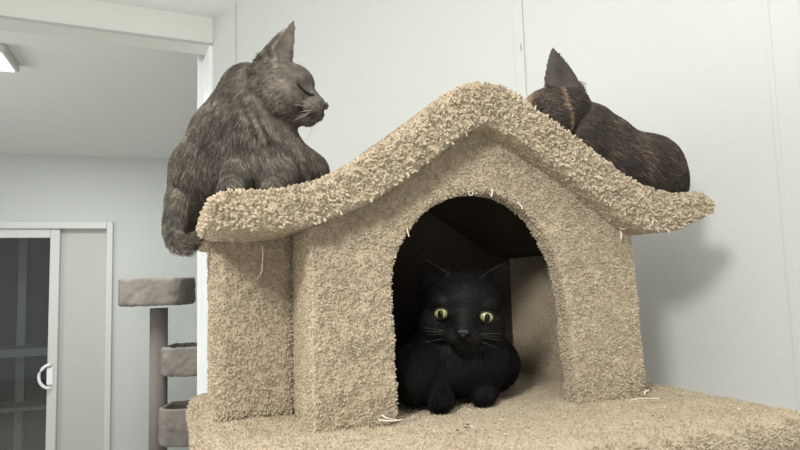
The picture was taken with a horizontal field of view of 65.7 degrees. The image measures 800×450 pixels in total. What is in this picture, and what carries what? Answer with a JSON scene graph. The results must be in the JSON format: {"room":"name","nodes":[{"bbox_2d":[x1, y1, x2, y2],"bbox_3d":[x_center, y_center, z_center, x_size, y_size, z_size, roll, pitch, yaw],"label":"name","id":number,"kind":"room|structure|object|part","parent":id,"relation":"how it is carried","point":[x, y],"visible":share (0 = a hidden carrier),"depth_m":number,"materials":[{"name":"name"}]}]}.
{"room":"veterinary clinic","nodes":[
{"label":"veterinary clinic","id":0,"kind":"room"},
{"bbox_2d":[0,238,60,449],"bbox_3d":[-3.439,0.833,5.395,2.500,2.500,0.100,0,-6,-20],"label":"glass door","id":1,"kind":"structure","parent":0,"point":[39,250],"depth_m":5.39,"materials":[{"name":"grey glass"}]},
{"bbox_2d":[0,153,196,449],"bbox_3d":[-1.659,0.732,4.886,4.900,2.500,0.120,0,-6,-20],"label":"wall","id":2,"kind":"structure","parent":0,"point":[140,184],"depth_m":4.69,"materials":[{"name":"paint"}]},
{"bbox_2d":[0,221,112,449],"bbox_3d":[-3.051,0.972,4.321,1.900,1.999,0.145,0,-6,-20],"label":"door","id":3,"kind":"structure","parent":2,"relation":"in","point":[82,285],"depth_m":4.58,"materials":[{"name":"grey"}]},
{"bbox_3d":[-3.247,0.060,4.341,1.417,0.065,0.045,0,-6,-20],"label":"rail","id":4,"kind":"part","parent":3,"relation":"part of","materials":[{"name":"grey wood"}]},
{"bbox_3d":[-2.544,1.086,4.433,0.089,0.192,0.022,1,-6,-29],"label":"handle","id":5,"kind":"part","parent":3,"relation":"part of","materials":[{"name":"white"}]},
{"bbox_3d":[-3.103,0.004,4.412,1.856,0.052,0.130,0,-6,-20],"label":"frame","id":6,"kind":"part","parent":3,"relation":"part of","materials":[{"name":"grey wood"}]},
{"bbox_3d":[-2.356,1.004,4.601,0.314,1.947,0.025,0,-6,-20],"label":"panel","id":7,"kind":"part","parent":3,"relation":"part of","materials":[{"name":"grey wood"}]},
{"bbox_3d":[-2.181,0.977,4.644,0.044,1.999,0.130,0,-6,-20],"label":"frame","id":8,"kind":"part","parent":3,"relation":"part of","materials":[{"name":"grey wood"}]},
{"bbox_2d":[0,0,212,54],"bbox_3d":[-1.895,-0.748,1.879,2.650,0.105,0.120,1,-6,-25],"label":"wall header","id":9,"kind":"structure","parent":0,"point":[88,13],"depth_m":2.23,"materials":[{"name":"white paint"}]},
{"bbox_2d":[0,15,212,45],"bbox_3d":[-1.890,-0.703,1.808,2.600,0.008,0.004,1,-6,-25],"label":"trim","id":10,"kind":"structure","parent":9,"relation":"attached to","point":[1,16],"depth_m":2.19,"materials":[{"name":"grey wood"}]},
{"bbox_2d":[197,55,204,394],"bbox_3d":[-0.769,0.511,2.431,0.050,2.425,0.015,1,-6,-25],"label":"trim","id":11,"kind":"structure","parent":9,"relation":"attached to","point":[200,58],"depth_m":2.44,"materials":[{"name":"white wood"}]},
{"bbox_2d":[0,0,239,158],"bbox_3d":[-0.771,-0.686,3.984,10.500,0.100,10.200,-2,-5,0],"label":"ceiling","id":12,"kind":"structure","parent":0,"point":[67,96],"depth_m":3.24,"materials":[{"name":"white paint"}]},
{"bbox_2d":[0,44,19,71],"bbox_3d":[-1.760,-0.713,2.634,0.200,0.042,0.260,0,-6,-20],"label":"ceiling lamp","id":13,"kind":"object","parent":12,"relation":"attached to","point":[8,63],"visible":1,"depth_m":2.66,"materials":[{"name":"grey"}]},
{"bbox_2d":[0,53,14,71],"bbox_3d":[-1.759,-0.696,2.632,0.170,0.008,0.230,0,-6,-20],"label":"diffuser","id":14,"kind":"object","parent":13,"relation":"attached to","point":[7,63],"depth_m":2.67,"materials":[{"name":"white plastic"}]},
{"bbox_2d":[213,0,799,410],"bbox_3d":[0.854,0.274,0.823,4.200,2.500,0.120,-7,-8,44],"label":"wall","id":15,"kind":"structure","parent":0,"point":[714,313],"depth_m":1.13,"materials":[{"name":"white paint"}]},
{"bbox_2d":[202,45,212,393],"bbox_3d":[-0.715,0.516,2.336,0.032,2.395,0.200,1,-6,-25],"label":"trim","id":16,"kind":"structure","parent":15,"relation":"attached to","point":[208,59],"depth_m":2.37,"materials":[{"name":"white wood"}]},
{"bbox_2d":[235,3,236,63],"bbox_3d":[-0.558,0.439,2.131,0.007,2.500,0.002,-7,-8,44],"label":"trim","id":17,"kind":"structure","parent":15,"relation":"attached to","point":[235,3],"depth_m":2.23,"materials":[{"name":"grey wood"}]},
{"bbox_2d":[512,0,526,99],"bbox_3d":[0.285,0.335,1.298,0.024,2.500,0.005,-7,-8,44],"label":"trim","id":18,"kind":"structure","parent":15,"relation":"attached to","point":[518,27],"depth_m":1.36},
{"bbox_2d":[763,0,799,411],"bbox_3d":[0.625,0.294,0.964,0.007,2.500,0.002,-7,-8,44],"label":"trim","id":19,"kind":"structure","parent":15,"relation":"attached to","point":[765,2],"depth_m":0.99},
{"bbox_2d":[792,0,799,76],"bbox_3d":[0.654,0.290,0.935,0.007,2.500,0.002,-7,-8,44],"label":"trim","id":20,"kind":"structure","parent":15,"relation":"attached to","point":[795,2],"depth_m":0.99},
{"bbox_3d":[-0.696,1.817,2.844,10.500,0.100,12.000,-2,-5,0],"label":"floor","id":21,"kind":"structure","parent":0,"visible":0},
{"bbox_2d":[0,238,58,449],"bbox_3d":[-3.370,1.026,4.801,1.827,2.000,0.420,0,-6,-20],"label":"shelf unit","id":22,"kind":"object","parent":21,"relation":"on","point":[21,350],"visible":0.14,"depth_m":5.01,"materials":[{"name":"grey"}]},
{"bbox_2d":[118,277,196,449],"bbox_3d":[-1.395,1.107,3.917,0.712,1.553,0.600,-2,-5,0],"label":"cat tree","id":23,"kind":"object","parent":21,"relation":"on","point":[168,426],"visible":0.69,"depth_m":3.81,"materials":[{"name":"grey fabric"}]},
{"bbox_3d":[-1.524,1.194,3.909,0.110,1.329,0.110,-2,-5,0],"label":"post","id":24,"kind":"part","parent":23,"relation":"part of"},
{"bbox_2d":[185,80,799,449],"bbox_3d":[0.085,0.688,0.821,0.729,1.717,0.580,0,-6,-20],"label":"cat tree","id":25,"kind":"object","parent":21,"relation":"on","point":[313,295],"visible":0.96,"depth_m":0.80,"materials":[{"name":"beige carpet"}]},
{"bbox_2d":[161,21,329,257],"bbox_3d":[-0.215,-0.116,0.853,0.234,0.306,0.220,-2,-5,0],"label":"tabby cat","id":26,"kind":"object","parent":25,"relation":"on","point":[245,134],"visible":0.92,"depth_m":0.82},
{"bbox_3d":[-0.206,0.135,0.853,0.104,0.244,0.103,0,-6,-20],"label":"support post","id":27,"kind":"part","parent":25,"relation":"part of","materials":[{"name":"beige carpet"}]},
{"bbox_2d":[394,259,521,414],"bbox_3d":[0.081,0.151,0.933,0.179,0.193,0.335,-2,-5,0],"label":"cat","id":28,"kind":"object","parent":25,"relation":"on","point":[458,347],"visible":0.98,"depth_m":0.81},
{"bbox_3d":[0.112,0.057,0.814,0.471,0.372,0.031,0,-6,-20],"label":"panel","id":29,"kind":"part","parent":25,"relation":"part of","materials":[{"name":"beige carpet"}]},
{"bbox_2d":[526,47,689,194],"bbox_3d":[0.305,-0.140,0.963,0.272,0.243,0.128,-1,-5,-8],"label":"cat","id":30,"kind":"object","parent":25,"relation":"on","point":[655,160],"visible":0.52,"depth_m":0.91}
]}

